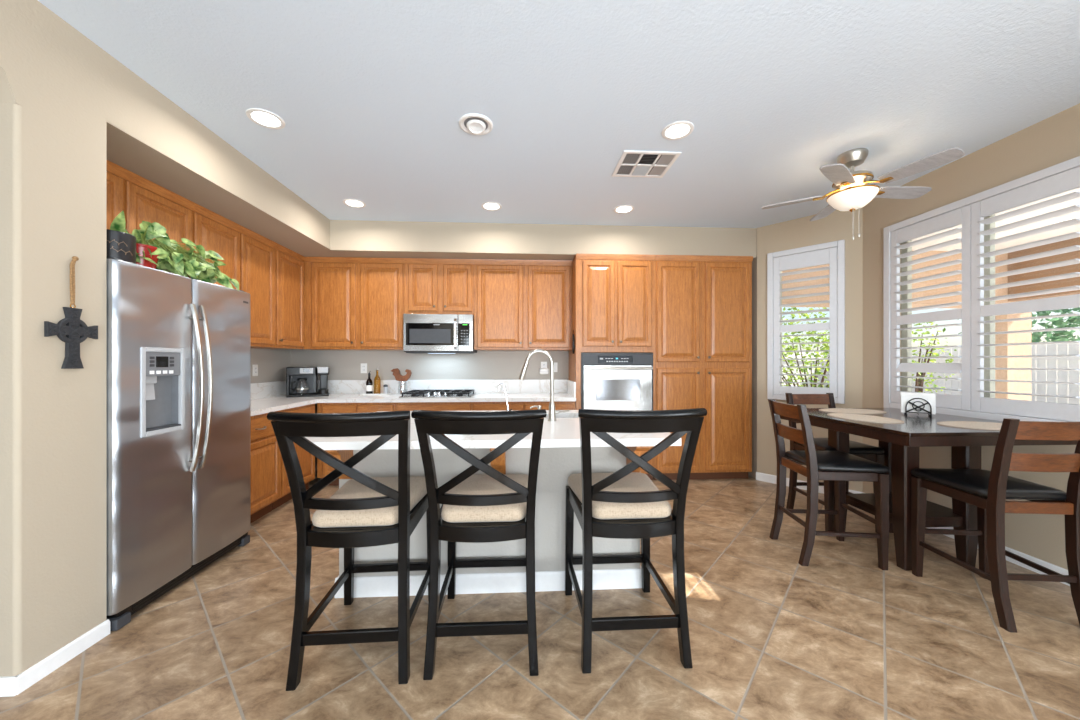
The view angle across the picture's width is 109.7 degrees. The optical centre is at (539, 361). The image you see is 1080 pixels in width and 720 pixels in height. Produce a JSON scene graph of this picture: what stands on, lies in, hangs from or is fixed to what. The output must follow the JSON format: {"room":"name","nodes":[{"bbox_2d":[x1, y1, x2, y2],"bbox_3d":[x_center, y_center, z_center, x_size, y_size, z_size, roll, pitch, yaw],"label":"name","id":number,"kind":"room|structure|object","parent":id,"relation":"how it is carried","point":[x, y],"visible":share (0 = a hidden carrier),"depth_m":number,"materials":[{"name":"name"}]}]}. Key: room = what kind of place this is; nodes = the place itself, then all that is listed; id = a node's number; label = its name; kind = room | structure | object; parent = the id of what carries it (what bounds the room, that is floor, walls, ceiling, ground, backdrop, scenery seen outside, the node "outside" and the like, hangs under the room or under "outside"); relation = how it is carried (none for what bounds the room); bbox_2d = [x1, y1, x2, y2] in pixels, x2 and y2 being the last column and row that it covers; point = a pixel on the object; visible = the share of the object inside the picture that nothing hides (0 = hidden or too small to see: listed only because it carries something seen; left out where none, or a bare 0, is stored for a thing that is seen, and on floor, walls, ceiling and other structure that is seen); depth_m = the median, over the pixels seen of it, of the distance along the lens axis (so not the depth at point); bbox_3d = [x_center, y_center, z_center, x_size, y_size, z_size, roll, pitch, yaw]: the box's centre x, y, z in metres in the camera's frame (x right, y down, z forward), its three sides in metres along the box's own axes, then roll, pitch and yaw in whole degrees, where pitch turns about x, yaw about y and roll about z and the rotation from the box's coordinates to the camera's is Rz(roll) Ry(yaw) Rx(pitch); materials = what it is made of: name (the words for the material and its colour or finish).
{"room":"kitchen","nodes":[
{"label":"kitchen","id":0,"kind":"room"},
{"bbox_2d":[0,0,106,676],"bbox_3d":[-2.275,-0.090,-1.262,0.740,2.780,6.125,0,0,-3],"label":"wall","id":1,"kind":"structure","parent":0,"point":[53,77],"depth_m":1.60,"materials":[{"name":"beige paint"}]},
{"bbox_2d":[0,619,109,696],"bbox_3d":[-2.199,1.266,1.641,0.302,0.068,0.342,0,0,-3],"label":"baseboard","id":2,"kind":"structure","parent":1,"relation":"attached to","point":[9,685],"depth_m":1.59,"materials":[{"name":"white paint"}]},
{"bbox_2d":[44,256,97,368],"bbox_3d":[-2.050,-0.219,1.669,0.020,0.496,0.188,0,0,-3],"label":"cross","id":3,"kind":"object","parent":1,"relation":"hanging from","point":[71,330],"visible":1,"depth_m":1.66,"materials":[{"name":"metal"}]},
{"bbox_2d":[251,348,290,382],"bbox_3d":[-2.946,-0.090,2.985,0.140,2.780,3.040,0,0,-3],"label":"wall","id":4,"kind":"structure","parent":0,"point":[272,364],"depth_m":4.14,"materials":[{"name":"beige paint"}]},
{"bbox_2d":[107,160,194,274],"bbox_3d":[-2.645,-0.894,2.268,0.378,0.528,0.985,0,0,-3],"label":"upper cabinet","id":5,"kind":"object","parent":4,"relation":"attached to","point":[140,199],"visible":0.14,"depth_m":2.40,"materials":[{"name":"brown wood"}]},
{"bbox_2d":[184,203,277,347],"bbox_3d":[-2.697,-0.649,3.231,0.378,1.018,0.942,0,0,-3],"label":"upper cabinet","id":6,"kind":"object","parent":4,"relation":"attached to","point":[248,256],"visible":0.25,"depth_m":3.32,"materials":[{"name":"brown wood"}]},
{"bbox_2d":[252,365,257,375],"bbox_3d":[-2.920,0.085,3.898,0.009,0.118,0.075,0,0,-3],"label":"wall outlet","id":7,"kind":"object","parent":4,"relation":"attached to","point":[254,367],"visible":1,"depth_m":3.89,"materials":[{"name":"white paint"}]},
{"bbox_2d":[258,244,303,348],"bbox_3d":[-2.736,-0.649,3.944,0.378,1.018,0.482,0,0,-3],"label":"upper cabinet","id":8,"kind":"object","parent":4,"relation":"attached to","point":[289,265],"visible":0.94,"depth_m":3.90,"materials":[{"name":"brown wood"}]},
{"bbox_2d":[291,347,568,470],"bbox_3d":[-0.311,-0.090,4.720,5.590,2.780,0.140,0,0,-3],"label":"wall","id":9,"kind":"structure","parent":0,"point":[343,364],"depth_m":4.60,"materials":[{"name":"beige paint"}]},
{"bbox_2d":[304,257,404,349],"bbox_3d":[-2.071,-0.649,4.363,1.093,1.018,0.378,0,0,-3],"label":"upper cabinet","id":10,"kind":"object","parent":9,"relation":"attached to","point":[351,303],"visible":0.95,"depth_m":4.21,"materials":[{"name":"brown wood"}]},
{"bbox_2d":[361,363,366,372],"bbox_3d":[-2.109,0.075,4.548,0.075,0.118,0.009,0,0,-3],"label":"wall outlet","id":11,"kind":"object","parent":9,"relation":"attached to","point":[363,365],"visible":1,"depth_m":4.54,"materials":[{"name":"white paint"}]},
{"bbox_2d":[404,258,473,314],"bbox_3d":[-1.138,-0.845,4.414,0.772,0.626,0.378,0,0,-3],"label":"upper cabinet","id":12,"kind":"object","parent":9,"relation":"attached to","point":[432,285],"visible":0.95,"depth_m":4.26,"materials":[{"name":"brown wood"}]},
{"bbox_2d":[403,314,476,353],"bbox_3d":[-1.131,-0.312,4.370,0.757,0.431,0.467,0,0,-3],"label":"microwave","id":13,"kind":"object","parent":12,"relation":"attached to","point":[422,333],"visible":0.98,"depth_m":4.18,"materials":[{"name":"silver metal"}]},
{"bbox_2d":[474,259,571,350],"bbox_3d":[-0.197,-0.649,4.465,1.112,1.018,0.378,0,0,-3],"label":"upper cabinet","id":14,"kind":"object","parent":9,"relation":"attached to","point":[520,305],"visible":1,"depth_m":4.31,"materials":[{"name":"brown wood"}]},
{"bbox_2d":[541,362,546,367],"bbox_3d":[0.048,0.055,4.664,0.075,0.118,0.009,0,0,-3],"label":"wall outlet","id":15,"kind":"object","parent":9,"relation":"attached to","point":[543,364],"visible":0.66,"depth_m":4.66,"materials":[{"name":"white paint"}]},
{"bbox_2d":[540,368,548,373],"bbox_3d":[0.049,0.113,4.636,0.110,0.075,0.046,0,0,-3],"label":"plug adapter","id":16,"kind":"object","parent":15,"relation":"attached to","point":[542,370],"visible":1,"depth_m":4.62,"materials":[{"name":"grey plastic"}]},
{"bbox_2d":[554,362,556,371],"bbox_3d":[0.178,0.065,4.671,0.075,0.118,0.009,0,0,-3],"label":"wall outlet","id":17,"kind":"object","parent":9,"relation":"attached to","point":[555,363],"visible":0.53,"depth_m":4.67,"materials":[{"name":"white paint"}]},
{"bbox_2d":[107,53,755,260],"bbox_3d":[-0.223,-1.320,3.285,5.330,0.320,2.735,0,0,-3],"label":"soffit","id":18,"kind":"structure","parent":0,"point":[149,136],"depth_m":3.50,"materials":[{"name":"beige paint"}]},
{"bbox_2d":[0,471,1079,719],"bbox_3d":[-0.562,1.350,0.200,7.500,0.100,8.860,0,0,-3],"label":"floor","id":19,"kind":"structure","parent":0,"point":[838,636],"depth_m":1.74,"materials":[{"name":"tile"}]},
{"bbox_2d":[107,258,250,630],"bbox_3d":[-2.385,0.395,2.270,0.803,1.810,0.932,0,0,-3],"label":"refrigerator","id":20,"kind":"object","parent":19,"relation":"on","point":[179,347],"visible":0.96,"depth_m":2.11,"materials":[{"name":"silver metal"}]},
{"bbox_2d":[107,211,135,263],"bbox_3d":[-2.150,-0.625,1.918,0.164,0.256,0.164,0,0,-3],"label":"planter","id":21,"kind":"object","parent":20,"relation":"on","point":[121,245],"visible":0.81,"depth_m":1.89,"materials":[{"name":"ceramic"}]},
{"bbox_2d":[125,221,238,290],"bbox_3d":[-2.182,-0.624,2.305,0.254,0.282,0.646,0,0,3],"label":"pothos plant","id":22,"kind":"object","parent":20,"relation":"on","point":[162,253],"visible":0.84,"depth_m":2.23,"materials":[{"name":"green plant"}]},
{"bbox_2d":[250,411,280,523],"bbox_3d":[-2.543,0.861,3.028,0.664,0.879,0.578,0,0,-3],"label":"base cabinet","id":23,"kind":"object","parent":19,"relation":"on","point":[265,451],"visible":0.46,"depth_m":3.10,"materials":[{"name":"brown wood"}]},
{"bbox_2d":[272,404,314,509],"bbox_3d":[-2.575,0.861,3.606,0.664,0.879,0.575,0,0,-3],"label":"base cabinet","id":24,"kind":"object","parent":19,"relation":"on","point":[306,460],"visible":0.07,"depth_m":3.62,"materials":[{"name":"brown wood"}]},
{"bbox_2d":[267,410,429,690],"bbox_3d":[-0.788,0.744,1.750,0.530,1.112,0.694,0,0,-4],"label":"counter stool","id":25,"kind":"object","parent":19,"relation":"on","point":[366,511],"visible":0.94,"depth_m":1.55,"materials":[{"name":"black wood"}]},
{"bbox_2d":[312,477,426,527],"bbox_3d":[-0.794,0.653,1.838,0.456,0.082,0.517,0,0,-4],"label":"seat cushion","id":26,"kind":"object","parent":25,"relation":"on","point":[387,517],"depth_m":1.61,"materials":[{"name":"beige fabric"}]},
{"bbox_2d":[317,402,395,485],"bbox_3d":[-1.924,0.861,4.228,0.795,0.879,0.664,0,0,-3],"label":"base cabinet","id":27,"kind":"object","parent":19,"relation":"on","point":[322,470],"visible":0.06,"depth_m":3.93,"materials":[{"name":"brown wood"}]},
{"bbox_2d":[396,402,471,410],"bbox_3d":[-1.131,0.861,4.271,0.790,0.879,0.664,0,0,-3],"label":"base cabinet","id":28,"kind":"object","parent":19,"relation":"on","point":[400,406],"visible":0.02,"depth_m":3.98,"materials":[{"name":"brown wood"}]},
{"bbox_2d":[411,409,545,679],"bbox_3d":[-0.253,0.744,1.796,0.530,1.112,0.694,0,0,-3],"label":"counter stool","id":29,"kind":"object","parent":19,"relation":"on","point":[494,506],"visible":1,"depth_m":1.59,"materials":[{"name":"black wood"}]},
{"bbox_2d":[441,474,527,522],"bbox_3d":[-0.257,0.653,1.884,0.456,0.082,0.517,0,0,-3],"label":"seat cushion","id":30,"kind":"object","parent":29,"relation":"on","point":[474,484],"depth_m":1.65,"materials":[{"name":"beige fabric"}]},
{"bbox_2d":[324,446,650,597],"bbox_3d":[-0.284,0.864,2.476,1.732,0.873,1.026,0,0,-3],"label":"kitchen island","id":31,"kind":"object","parent":19,"relation":"on","point":[556,464],"visible":0.34,"depth_m":2.15,"materials":[{"name":"grey paint"}]},
{"bbox_2d":[305,410,680,449],"bbox_3d":[-0.278,0.406,2.451,1.930,0.039,1.155,0,0,-3],"label":"island countertop","id":32,"kind":"structure","parent":31,"relation":"on","point":[563,432],"depth_m":1.92,"materials":[{"name":"white stone"}]},
{"bbox_2d":[498,383,511,410],"bbox_3d":[-0.246,0.268,2.691,0.100,0.237,0.034,0,0,-3],"label":"water tap","id":33,"kind":"object","parent":32,"relation":"on","point":[507,409],"visible":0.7,"depth_m":2.69,"materials":[{"name":"silver metal"}]},
{"bbox_2d":[519,349,568,420],"bbox_3d":[0.026,0.151,2.502,0.334,0.470,0.060,0,0,4],"label":"kitchen faucet","id":34,"kind":"object","parent":32,"relation":"on","point":[552,413],"visible":1,"depth_m":2.49,"materials":[{"name":"silver metal"}]},
{"bbox_2d":[472,401,574,410],"bbox_3d":[-0.184,0.861,4.322,1.100,0.879,0.664,0,0,-3],"label":"base cabinet","id":35,"kind":"object","parent":19,"relation":"on","point":[561,405],"visible":0.05,"depth_m":4.03,"materials":[{"name":"brown wood"}]},
{"bbox_2d":[251,379,575,415],"bbox_3d":[-1.255,0.318,3.703,3.311,0.205,1.786,0,0,-3],"label":"countertop","id":36,"kind":"structure","parent":35,"relation":"on","point":[266,397],"depth_m":4.31,"materials":[{"name":"white stone"}]},
{"bbox_2d":[286,367,329,396],"bbox_3d":[-2.592,0.217,4.261,0.400,0.325,0.271,0,0,-27],"label":"coffee maker","id":37,"kind":"object","parent":36,"relation":"on","point":[300,381],"visible":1,"depth_m":4.22,"materials":[{"name":"black plastic"}]},
{"bbox_2d":[360,393,390,394],"bbox_3d":[-1.901,0.372,4.404,0.320,0.016,0.090,0,0,-3],"label":"tray","id":38,"kind":"object","parent":36,"relation":"on","point":[362,393],"visible":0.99,"depth_m":4.36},
{"bbox_2d":[366,372,372,393],"bbox_3d":[-1.976,0.237,4.400,0.073,0.273,0.072,0,0,-3],"label":"oil bottle","id":39,"kind":"object","parent":38,"relation":"on","point":[369,384],"visible":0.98,"depth_m":4.37,"materials":[{"name":"black glass"}]},
{"bbox_2d":[374,366,380,393],"bbox_3d":[-1.886,0.210,4.404,0.072,0.327,0.071,0,0,-3],"label":"oil bottle","id":40,"kind":"object","parent":38,"relation":"on","point":[377,381],"visible":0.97,"depth_m":4.38,"materials":[{"name":"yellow glass"}]},
{"bbox_2d":[383,384,387,393],"bbox_3d":[-1.791,0.317,4.410,0.054,0.114,0.053,0,0,-3],"label":"salt shaker","id":41,"kind":"object","parent":38,"relation":"on","point":[385,387],"visible":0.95,"depth_m":4.39,"materials":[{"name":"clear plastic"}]},
{"bbox_2d":[399,390,475,397],"bbox_3d":[-1.128,0.354,4.285,0.760,0.052,0.500,0,0,-3],"label":"gas cooktop","id":42,"kind":"object","parent":36,"relation":"in","point":[412,393],"visible":1,"depth_m":4.16,"materials":[{"name":"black metal"}]},
{"bbox_3d":[-1.596,0.305,4.420,0.108,0.150,0.108,0,0,-3],"label":"glass jar","id":43,"kind":"object","parent":36,"relation":"on","visible":0},
{"bbox_2d":[391,368,411,393],"bbox_3d":[-1.614,0.220,4.419,0.235,0.295,0.036,0,0,-3],"label":"rooster","id":44,"kind":"object","parent":43,"relation":"in","point":[396,372],"visible":0.96,"depth_m":4.40,"materials":[{"name":"brown wood"}]},
{"bbox_2d":[569,253,655,479],"bbox_3d":[0.802,0.071,4.379,0.866,2.458,0.658,0,0,-3],"label":"tall cabinet","id":45,"kind":"object","parent":19,"relation":"on","point":[613,295],"visible":0.36,"depth_m":4.09,"materials":[{"name":"brown wood"}]},
{"bbox_2d":[572,330,574,353],"bbox_3d":[0.366,-0.225,4.196,0.019,0.266,0.090,0,0,-3],"label":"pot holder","id":46,"kind":"object","parent":45,"relation":"attached to","point":[573,340],"visible":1,"depth_m":4.18,"materials":[{"name":"black fabric"}]},
{"bbox_2d":[581,353,652,409],"bbox_3d":[0.821,0.275,4.322,0.784,0.750,0.638,0,0,-3],"label":"wall oven","id":47,"kind":"object","parent":45,"relation":"in","point":[609,381],"visible":0.9,"depth_m":4.06,"materials":[{"name":"white metal"}]},
{"bbox_2d":[565,408,706,673],"bbox_3d":[0.400,0.744,1.832,0.530,1.112,0.694,0,0,-3],"label":"counter stool","id":48,"kind":"object","parent":19,"relation":"on","point":[624,503],"visible":1,"depth_m":1.63,"materials":[{"name":"black wood"}]},
{"bbox_2d":[568,472,671,518],"bbox_3d":[0.395,0.653,1.920,0.456,0.082,0.517,0,0,-3],"label":"seat cushion","id":49,"kind":"object","parent":48,"relation":"on","point":[634,481],"depth_m":1.70,"materials":[{"name":"beige fabric"}]},
{"bbox_2d":[653,255,752,479],"bbox_3d":[1.778,0.071,4.431,1.083,2.458,0.658,0,0,-3],"label":"pantry cabinet","id":50,"kind":"object","parent":19,"relation":"on","point":[703,303],"visible":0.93,"depth_m":4.14,"materials":[{"name":"brown wood"}]},
{"bbox_2d":[768,399,889,569],"bbox_3d":[1.940,0.787,2.601,0.546,1.025,0.448,0,0,5],"label":"dining chair","id":51,"kind":"object","parent":19,"relation":"on","point":[839,467],"visible":1,"depth_m":2.43,"materials":[{"name":"brown wood"}]},
{"bbox_2d":[785,451,889,472],"bbox_3d":[1.994,0.667,2.596,0.437,0.058,0.448,0,0,5],"label":"seat cushion","id":52,"kind":"object","parent":51,"relation":"on","point":[826,461],"depth_m":2.44,"materials":[{"name":"black leather"}]},
{"bbox_2d":[785,393,884,532],"bbox_3d":[2.388,0.787,3.124,0.448,1.025,0.546,0,0,0],"label":"dining chair","id":53,"kind":"object","parent":19,"relation":"on","point":[869,452],"visible":0.47,"depth_m":3.07,"materials":[{"name":"brown wood"}]},
{"bbox_2d":[796,438,884,453],"bbox_3d":[2.388,0.667,3.069,0.448,0.058,0.437,0,0,0],"label":"seat cushion","id":54,"kind":"object","parent":53,"relation":"on","point":[821,444],"depth_m":2.90,"materials":[{"name":"black leather"}]},
{"bbox_2d":[780,408,1077,570],"bbox_3d":[2.493,0.843,2.641,1.025,0.914,1.095,0,0,-3],"label":"dining table","id":55,"kind":"object","parent":19,"relation":"on","point":[901,442],"visible":0.71,"depth_m":2.39,"materials":[{"name":"brown wood"}]},
{"bbox_2d":[819,408,886,413],"bbox_3d":[2.443,0.384,2.977,0.470,0.004,0.330,0,0,-3],"label":"placemat","id":56,"kind":"object","parent":55,"relation":"on","point":[833,410],"visible":0.99,"depth_m":2.94,"materials":[{"name":"beige fabric"}]},
{"bbox_2d":[827,413,903,423],"bbox_3d":[2.222,0.384,2.614,0.330,0.004,0.470,0,0,-3],"label":"placemat","id":57,"kind":"object","parent":55,"relation":"on","point":[857,417],"visible":1,"depth_m":2.57,"materials":[{"name":"beige fabric"}]},
{"bbox_2d":[846,493,962,520],"bbox_3d":[2.498,0.988,2.609,0.470,0.025,0.440,0,0,-3],"label":"shelf","id":58,"kind":"object","parent":55,"relation":"attached to","point":[934,512],"depth_m":2.53,"materials":[{"name":"brown wood"}]},
{"bbox_2d":[904,398,931,416],"bbox_3d":[2.735,0.322,2.752,0.136,0.128,0.076,0,0,39],"label":"napkin holder","id":59,"kind":"object","parent":55,"relation":"on","point":[923,404],"visible":0.83,"depth_m":2.73,"materials":[{"name":"black metal"}]},
{"bbox_2d":[900,392,935,413],"bbox_3d":[2.743,0.296,2.761,0.176,0.147,0.063,0,0,39],"label":"napkin stack","id":60,"kind":"object","parent":59,"relation":"in","point":[905,397],"visible":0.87,"depth_m":2.73,"materials":[{"name":"white paper"}]},
{"bbox_2d":[937,421,1001,429],"bbox_3d":[2.680,0.384,2.293,0.470,0.004,0.330,0,0,-3],"label":"placemat","id":61,"kind":"object","parent":55,"relation":"on","point":[959,424],"visible":0.63,"depth_m":2.33,"materials":[{"name":"beige fabric"}]},
{"bbox_2d":[911,418,1079,632],"bbox_3d":[2.476,0.787,2.069,0.448,1.025,0.546,0,0,4],"label":"dining chair","id":62,"kind":"object","parent":19,"relation":"on","point":[987,490],"visible":1,"depth_m":1.89,"materials":[{"name":"brown wood"}]},
{"bbox_2d":[911,468,1066,499],"bbox_3d":[2.480,0.667,2.123,0.448,0.058,0.437,0,0,4],"label":"seat cushion","id":63,"kind":"object","parent":62,"relation":"on","point":[973,483],"depth_m":2.04,"materials":[{"name":"black leather"}]},
{"bbox_2d":[38,0,1079,227],"bbox_3d":[-0.541,-1.540,0.196,7.740,0.120,9.150,0,0,-3],"label":"ceiling","id":64,"kind":"structure","parent":0,"point":[371,97],"depth_m":2.08,"materials":[{"name":"white paint"}]},
{"bbox_2d":[246,108,284,128],"bbox_3d":[-1.667,-1.476,2.313,0.196,0.007,0.196,0,0,-3],"label":"recessed light","id":65,"kind":"object","parent":64,"relation":"in","point":[264,118],"visible":1,"depth_m":2.30,"materials":[{"name":"white paint"}]},
{"bbox_2d":[343,199,365,207],"bbox_3d":[-1.729,-1.476,3.542,0.196,0.007,0.196,0,0,-3],"label":"recessed light","id":66,"kind":"object","parent":64,"relation":"in","point":[355,203],"visible":1,"depth_m":3.54,"materials":[{"name":"white"}]},
{"bbox_2d":[459,113,492,134],"bbox_3d":[-0.399,-1.471,2.367,0.210,0.035,0.210,0,0,-3],"label":"recessed light","id":67,"kind":"object","parent":64,"relation":"in","point":[472,123],"visible":1,"depth_m":2.35,"materials":[{"name":"white paint"}]},
{"bbox_2d":[481,202,501,210],"bbox_3d":[-0.461,-1.476,3.610,0.196,0.007,0.196,0,0,-3],"label":"recessed light","id":68,"kind":"object","parent":64,"relation":"in","point":[492,206],"visible":1,"depth_m":3.60,"materials":[{"name":"white"}]},
{"bbox_2d":[614,205,633,212],"bbox_3d":[0.812,-1.476,3.679,0.196,0.007,0.196,0,0,-3],"label":"recessed light","id":69,"kind":"object","parent":64,"relation":"in","point":[623,208],"visible":1,"depth_m":3.67,"materials":[{"name":"white"}]},
{"bbox_2d":[612,150,680,177],"bbox_3d":[0.782,-1.476,2.846,0.410,0.009,0.360,0,0,-3],"label":"ceiling vent","id":70,"kind":"object","parent":64,"relation":"in","point":[653,164],"visible":1,"depth_m":2.83,"materials":[{"name":"white metal"}]},
{"bbox_2d":[661,121,693,139],"bbox_3d":[0.880,-1.476,2.431,0.196,0.007,0.196,0,0,-3],"label":"recessed light","id":71,"kind":"object","parent":64,"relation":"in","point":[680,129],"visible":1,"depth_m":2.42,"materials":[{"name":"white"}]},
{"bbox_2d":[761,147,964,239],"bbox_3d":[2.268,-1.169,2.713,1.037,0.621,1.082,0,0,-3],"label":"ceiling fan","id":72,"kind":"object","parent":64,"relation":"hanging from","point":[852,192],"visible":1,"depth_m":2.63,"materials":[{"name":"silver metal"}]},
{"bbox_2d":[748,228,756,478],"bbox_3d":[2.440,-0.090,4.499,0.120,2.780,0.600,0,0,-3],"label":"wall","id":73,"kind":"structure","parent":0,"point":[754,262],"depth_m":4.24,"materials":[{"name":"beige paint"}]},
{"bbox_2d":[757,207,862,491],"bbox_3d":[2.755,-0.090,3.920,0.140,2.780,0.894,0,0,-44],"label":"wall","id":74,"kind":"structure","parent":0,"point":[839,225],"depth_m":3.81,"materials":[{"name":"beige paint"}]},
{"bbox_2d":[767,240,844,403],"bbox_3d":[2.731,-0.385,3.913,0.155,1.570,0.657,0,0,-44],"label":"window","id":75,"kind":"structure","parent":74,"relation":"in","point":[840,244],"depth_m":3.74,"materials":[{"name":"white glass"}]},
{"bbox_2d":[773,247,836,396],"bbox_3d":[2.692,-0.385,3.875,0.089,1.456,0.543,0,0,-44],"label":"plantation shutter","id":76,"kind":"object","parent":75,"relation":"attached to","point":[829,255],"visible":0.95,"depth_m":3.85,"materials":[{"name":"white wood"}]},
{"bbox_2d":[863,103,1079,569],"bbox_3d":[3.287,-0.090,-0.233,0.140,2.780,7.580,0,0,-3],"label":"wall","id":77,"kind":"structure","parent":0,"point":[1051,141],"depth_m":2.62,"materials":[{"name":"beige paint"}]},
{"bbox_2d":[756,472,1069,585],"bbox_3d":[3.049,1.258,1.932,0.512,0.085,4.701,0,0,-10],"label":"baseboard","id":78,"kind":"structure","parent":77,"relation":"attached to","point":[764,477],"depth_m":2.46,"materials":[{"name":"white paint"}]},
{"bbox_2d":[884,156,1079,421],"bbox_3d":[3.123,-0.385,2.392,0.155,1.570,1.860,0,0,-3],"label":"window","id":79,"kind":"structure","parent":77,"relation":"in","point":[1067,165],"depth_m":2.75,"materials":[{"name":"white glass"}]},
{"bbox_2d":[891,205,970,410],"bbox_3d":[3.037,-0.385,2.972,0.089,1.456,0.579,0,0,-3],"label":"plantation shutter","id":80,"kind":"object","parent":79,"relation":"attached to","point":[961,216],"visible":0.99,"depth_m":2.92,"materials":[{"name":"white wood"}]},
{"bbox_2d":[971,166,1079,421],"bbox_3d":[3.068,-0.385,2.391,0.089,1.456,0.579,0,0,-3],"label":"plantation shutter","id":81,"kind":"object","parent":79,"relation":"attached to","point":[1069,180],"visible":1,"depth_m":2.41,"materials":[{"name":"white wood"}]},
{"label":"outside","id":82,"kind":"structure","parent":0,"visible":0},
{"bbox_3d":[10.443,1.430,10.580,38.000,0.140,40.000,0,0,-3],"label":"ground","id":83,"kind":"structure","parent":82,"visible":0},
{"bbox_2d":[782,307,828,387],"bbox_3d":[4.851,0.139,6.785,2.532,2.458,1.681,0,0,-3],"label":"flowering shrub","id":84,"kind":"object","parent":83,"relation":"on","point":[796,339],"visible":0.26,"depth_m":6.63,"materials":[{"name":"green plant"}]},
{"bbox_2d":[782,350,828,387],"bbox_3d":[3.041,0.430,12.262,13.400,1.860,0.100,0,0,-3],"label":"fence","id":85,"kind":"object","parent":83,"relation":"on","point":[803,353],"visible":0.02,"depth_m":12.58,"materials":[{"name":"white"}]},
{"bbox_2d":[912,322,956,392],"bbox_3d":[7.501,0.207,7.607,1.229,2.314,1.131,0,0,-3],"label":"flowering shrub","id":86,"kind":"object","parent":83,"relation":"on","point":[919,382],"visible":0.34,"depth_m":7.48,"materials":[{"name":"green plant"}]},
{"bbox_2d":[912,343,1079,403],"bbox_3d":[10.250,0.430,4.536,0.100,1.860,16.050,0,0,-3],"label":"fence","id":87,"kind":"object","parent":83,"relation":"on","point":[1046,349],"visible":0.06,"depth_m":7.59,"materials":[{"name":"white wood"}]},
{"bbox_2d":[995,312,1030,400],"bbox_3d":[5.772,0.338,4.739,0.460,2.045,0.460,0,0,-3],"label":"patio column","id":88,"kind":"structure","parent":83,"relation":"on","point":[1024,375],"depth_m":4.58,"materials":[{"name":"beige paint"}]},
{"bbox_2d":[782,250,1016,307],"bbox_3d":[4.304,-1.005,4.665,3.300,0.630,0.350,0,0,-3],"label":"beam","id":89,"kind":"structure","parent":88,"relation":"on","point":[1002,280],"depth_m":4.51,"materials":[{"name":"beige paint"}]},
{"bbox_2d":[1008,237,1079,300],"bbox_3d":[5.860,-1.025,3.207,0.350,0.590,2.730,0,0,-3],"label":"beam","id":90,"kind":"structure","parent":88,"relation":"on","point":[1074,281],"depth_m":4.23,"materials":[{"name":"brown paint"}]},
{"bbox_2d":[912,188,1079,250],"bbox_3d":[4.598,-1.370,3.313,2.860,0.100,3.080,0,0,-3],"label":"roof","id":91,"kind":"structure","parent":90,"relation":"on","point":[1075,228],"depth_m":3.76,"materials":[{"name":"white"}]},
{"bbox_2d":[958,308,1079,342],"bbox_3d":[13.097,-0.429,9.470,3.834,3.603,3.650,0,0,-3],"label":"tree","id":92,"kind":"object","parent":83,"relation":"on","point":[1059,322],"visible":0.12,"depth_m":8.93,"materials":[{"name":"green plant"}]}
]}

